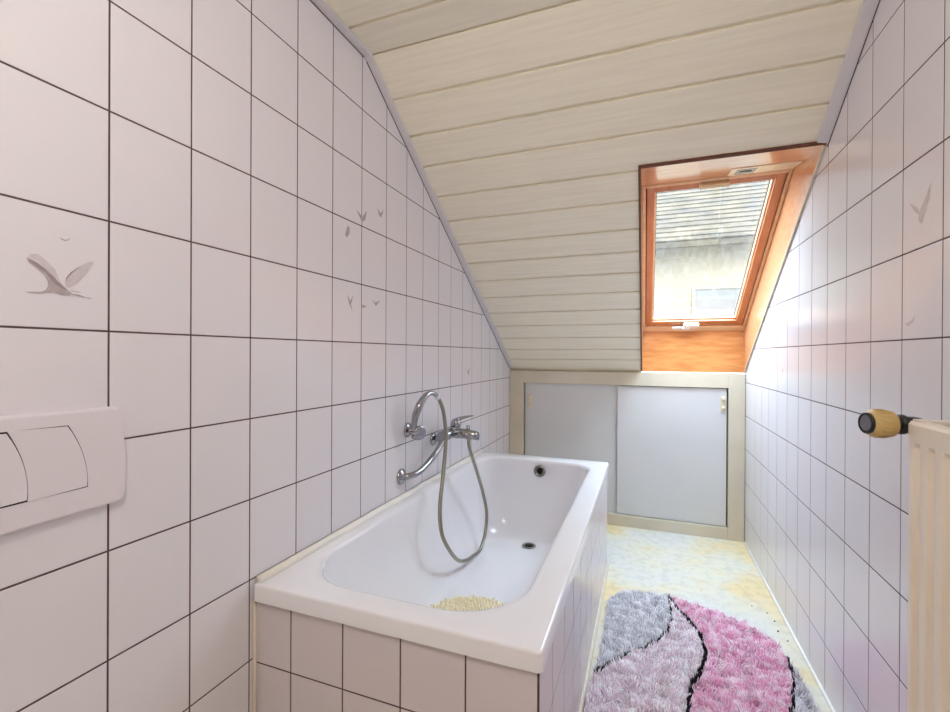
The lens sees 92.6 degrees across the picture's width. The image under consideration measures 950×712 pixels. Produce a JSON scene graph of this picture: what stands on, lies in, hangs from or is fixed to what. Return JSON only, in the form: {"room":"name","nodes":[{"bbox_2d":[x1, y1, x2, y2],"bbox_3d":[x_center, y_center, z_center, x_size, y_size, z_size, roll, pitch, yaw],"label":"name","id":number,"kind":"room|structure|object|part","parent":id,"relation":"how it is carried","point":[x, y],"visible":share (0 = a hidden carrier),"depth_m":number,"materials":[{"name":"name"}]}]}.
{"room":"bathroom","nodes":[
{"label":"bathroom","id":0,"kind":"room"},
{"bbox_2d":[0,0,510,711],"bbox_3d":[-0.635,0.038,0.982,0.081,2.122,4.890,0,0,21],"label":"wall","id":1,"kind":"structure","parent":0,"point":[219,229],"depth_m":0.98,"materials":[{"name":"white tile"}]},
{"bbox_2d":[0,406,124,535],"bbox_3d":[-0.694,0.178,0.692,0.015,0.180,0.293,0,0,21],"label":"flush plate","id":2,"kind":"object","parent":1,"relation":"attached to","point":[54,465],"visible":1,"depth_m":0.73,"materials":[{"name":"white plastic"}]},
{"bbox_2d":[404,422,418,436],"bbox_3d":[-0.252,0.298,1.811,0.057,0.060,0.095,0,0,-36],"label":"holder","id":3,"kind":"object","parent":1,"relation":"attached to","point":[407,428],"visible":0.61,"depth_m":1.81,"materials":[{"name":"silver metal"}]},
{"bbox_2d":[310,0,512,368],"bbox_3d":[-0.592,-0.469,0.936,0.028,1.107,4.835,0,0,21],"label":"trim","id":4,"kind":"structure","parent":1,"relation":"attached to","point":[327,11],"depth_m":1.79,"materials":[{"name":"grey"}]},
{"bbox_2d":[397,415,479,484],"bbox_3d":[-0.185,0.388,1.956,0.172,0.234,0.451,0,0,45],"label":"mixer tap","id":5,"kind":"object","parent":1,"relation":"attached to","point":[454,431],"visible":0.92,"depth_m":2.02,"materials":[{"name":"silver metal"}]},
{"bbox_2d":[411,391,487,562],"bbox_3d":[-0.060,0.542,2.013,0.100,0.805,0.619,0,0,31],"label":"shower","id":6,"kind":"object","parent":5,"relation":"attached to","point":[420,403],"visible":0.99,"depth_m":1.87,"materials":[{"name":"silver metal"}]},
{"bbox_3d":[-0.193,0.233,1.810,0.139,0.186,0.049,0,0,-41],"label":"handle","id":7,"kind":"part","parent":6,"relation":"part of","materials":[{"name":"silver metal"}]},
{"bbox_2d":[442,426,457,439],"bbox_3d":[-0.107,0.347,2.059,0.062,0.057,0.154,0,0,21],"label":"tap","id":8,"kind":"object","parent":5,"relation":"on","point":[453,430],"depth_m":2.04,"materials":[{"name":"silver metal"}]},
{"bbox_3d":[-0.060,0.299,2.079,0.107,0.055,0.049,0,0,5],"label":"lever","id":9,"kind":"part","parent":5,"relation":"part of","materials":[{"name":"silver metal"}]},
{"bbox_3d":[-0.048,0.355,2.062,0.132,0.053,0.062,0,0,21],"label":"spout","id":10,"kind":"part","parent":5,"relation":"part of","materials":[{"name":"silver metal"}]},
{"bbox_2d":[324,0,863,372],"bbox_3d":[0.089,-0.503,0.717,1.595,1.230,4.905,0,0,21],"label":"ceiling","id":11,"kind":"structure","parent":0,"point":[530,124],"depth_m":1.56,"materials":[{"name":"beige wood"}]},
{"bbox_2d":[638,142,826,372],"bbox_3d":[1.135,-0.361,2.241,0.604,0.928,1.390,0,0,21],"label":"window","id":12,"kind":"structure","parent":11,"relation":"attached to","point":[724,342],"depth_m":2.17,"materials":[{"name":"brown wood"}]},
{"bbox_3d":[1.187,-0.494,2.385,0.536,0.608,0.933,0,0,21],"label":"sash","id":13,"kind":"part","parent":12,"relation":"part of","materials":[{"name":"brown wood"}]},
{"bbox_3d":[1.192,-0.488,2.402,0.574,0.668,1.010,0,0,21],"label":"fixed frame","id":14,"kind":"part","parent":12,"relation":"part of","materials":[{"name":"brown wood"}]},
{"bbox_3d":[1.142,-0.745,1.800,0.236,0.026,0.122,0,0,21],"label":"vent plate","id":15,"kind":"part","parent":12,"relation":"part of","materials":[{"name":"beige metal"}]},
{"bbox_2d":[641,371,744,525],"bbox_3d":[0.959,0.627,3.048,1.615,1.050,0.100,0,0,21],"label":"wall","id":16,"kind":"structure","parent":0,"point":[641,371],"depth_m":2.87,"materials":[{"name":"white paint"}]},
{"bbox_2d":[583,524,830,711],"bbox_3d":[0.071,1.134,0.696,1.615,0.060,5.050,0,0,21],"label":"floor","id":17,"kind":"structure","parent":0,"point":[722,575],"depth_m":2.26,"materials":[{"name":"tile"}]},
{"bbox_2d":[252,477,608,711],"bbox_3d":[0.080,0.854,1.751,0.725,0.505,1.638,0,0,21],"label":"bathtub surround","id":18,"kind":"object","parent":17,"relation":"on","point":[302,662],"visible":0.87,"depth_m":1.04,"materials":[{"name":"white tile"}]},
{"bbox_3d":[-0.205,0.852,1.010,0.710,0.500,0.030,0,0,21],"label":"panel","id":19,"kind":"part","parent":18,"relation":"part of","materials":[{"name":"white tile"}]},
{"bbox_2d":[254,449,608,673],"bbox_3d":[0.079,0.755,1.753,0.719,0.428,1.644,0,0,21],"label":"bathtub","id":20,"kind":"object","parent":18,"relation":"on","point":[381,572],"visible":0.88,"depth_m":1.62,"materials":[{"name":"ceramic"}]},
{"bbox_2d":[428,594,504,610],"bbox_3d":[-0.049,0.948,1.531,0.410,0.036,0.524,0,0,21],"label":"bath mat","id":21,"kind":"object","parent":20,"relation":"in","point":[473,603],"visible":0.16,"depth_m":1.72,"materials":[{"name":"beige rubber"}]},
{"bbox_3d":[0.396,0.853,1.638,0.030,0.500,1.627,0,0,21],"label":"panel","id":22,"kind":"part","parent":18,"relation":"part of","materials":[{"name":"white tile"}]},
{"bbox_2d":[510,370,744,541],"bbox_3d":[0.930,0.604,2.970,1.451,0.996,0.055,0,0,21],"label":"base cabinet","id":23,"kind":"object","parent":17,"relation":"on","point":[672,444],"visible":0.94,"depth_m":2.89,"materials":[{"name":"beige paint"}]},
{"bbox_3d":[0.652,0.608,3.089,0.638,0.836,0.010,0,0,21],"label":"door","id":24,"kind":"part","parent":23,"relation":"part of","materials":[{"name":"white wood"}]},
{"bbox_3d":[1.224,0.612,2.857,0.630,0.832,0.011,0,0,21],"label":"door","id":25,"kind":"part","parent":23,"relation":"part of","materials":[{"name":"white wood"}]},
{"bbox_2d":[584,589,820,711],"bbox_3d":[0.744,1.084,1.506,0.710,0.039,1.133,0,0,21],"label":"rug","id":26,"kind":"object","parent":17,"relation":"on","point":[660,653],"visible":1,"depth_m":1.59,"materials":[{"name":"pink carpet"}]},
{"bbox_2d":[744,0,949,711],"bbox_3d":[0.801,0.047,0.441,0.080,2.122,4.890,0,0,21],"label":"wall","id":27,"kind":"structure","parent":0,"point":[856,322],"depth_m":1.25,"materials":[{"name":"white tile"}]},
{"bbox_2d":[743,541,835,711],"bbox_3d":[0.745,1.105,0.431,0.012,0.012,4.830,0,0,21],"label":"trim","id":28,"kind":"structure","parent":27,"relation":"attached to","point":[832,709],"depth_m":1.76,"materials":[{"name":"white plastic"}]},
{"bbox_2d":[816,0,879,146],"bbox_3d":[0.518,-0.854,-0.167,0.032,0.319,3.555,0,0,21],"label":"trim","id":29,"kind":"structure","parent":27,"relation":"attached to","point":[868,8],"depth_m":1.30,"materials":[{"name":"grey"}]},
{"bbox_2d":[858,409,949,711],"bbox_3d":[0.655,0.525,0.406,0.163,0.845,1.020,0,0,21],"label":"radiator","id":30,"kind":"object","parent":27,"relation":"attached to","point":[928,664],"visible":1,"depth_m":0.79,"materials":[{"name":"metal"}]},
{"bbox_3d":[0.640,0.534,0.384,0.024,0.828,0.968,0,0,21],"label":"panel","id":31,"kind":"part","parent":30,"relation":"part of","materials":[{"name":"metal"}]},
{"bbox_2d":[913,419,949,429],"bbox_3d":[0.664,0.122,0.372,0.064,0.012,0.964,0,0,21],"label":"grille","id":32,"kind":"object","parent":30,"relation":"attached to","point":[918,424],"depth_m":0.80,"materials":[{"name":"metal"}]},
{"label":"outside","id":33,"kind":"structure","parent":0,"visible":0},
{"bbox_3d":[11.179,4.682,29.774,60.000,0.200,56.400,0,0,21],"label":"ground","id":34,"kind":"structure","parent":33,"visible":0},
{"bbox_2d":[654,180,768,314],"bbox_3d":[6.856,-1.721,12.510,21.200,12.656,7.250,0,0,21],"label":"window pane","id":35,"kind":"structure","parent":34,"relation":"on","point":[705,237],"depth_m":9.99,"materials":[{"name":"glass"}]}
]}

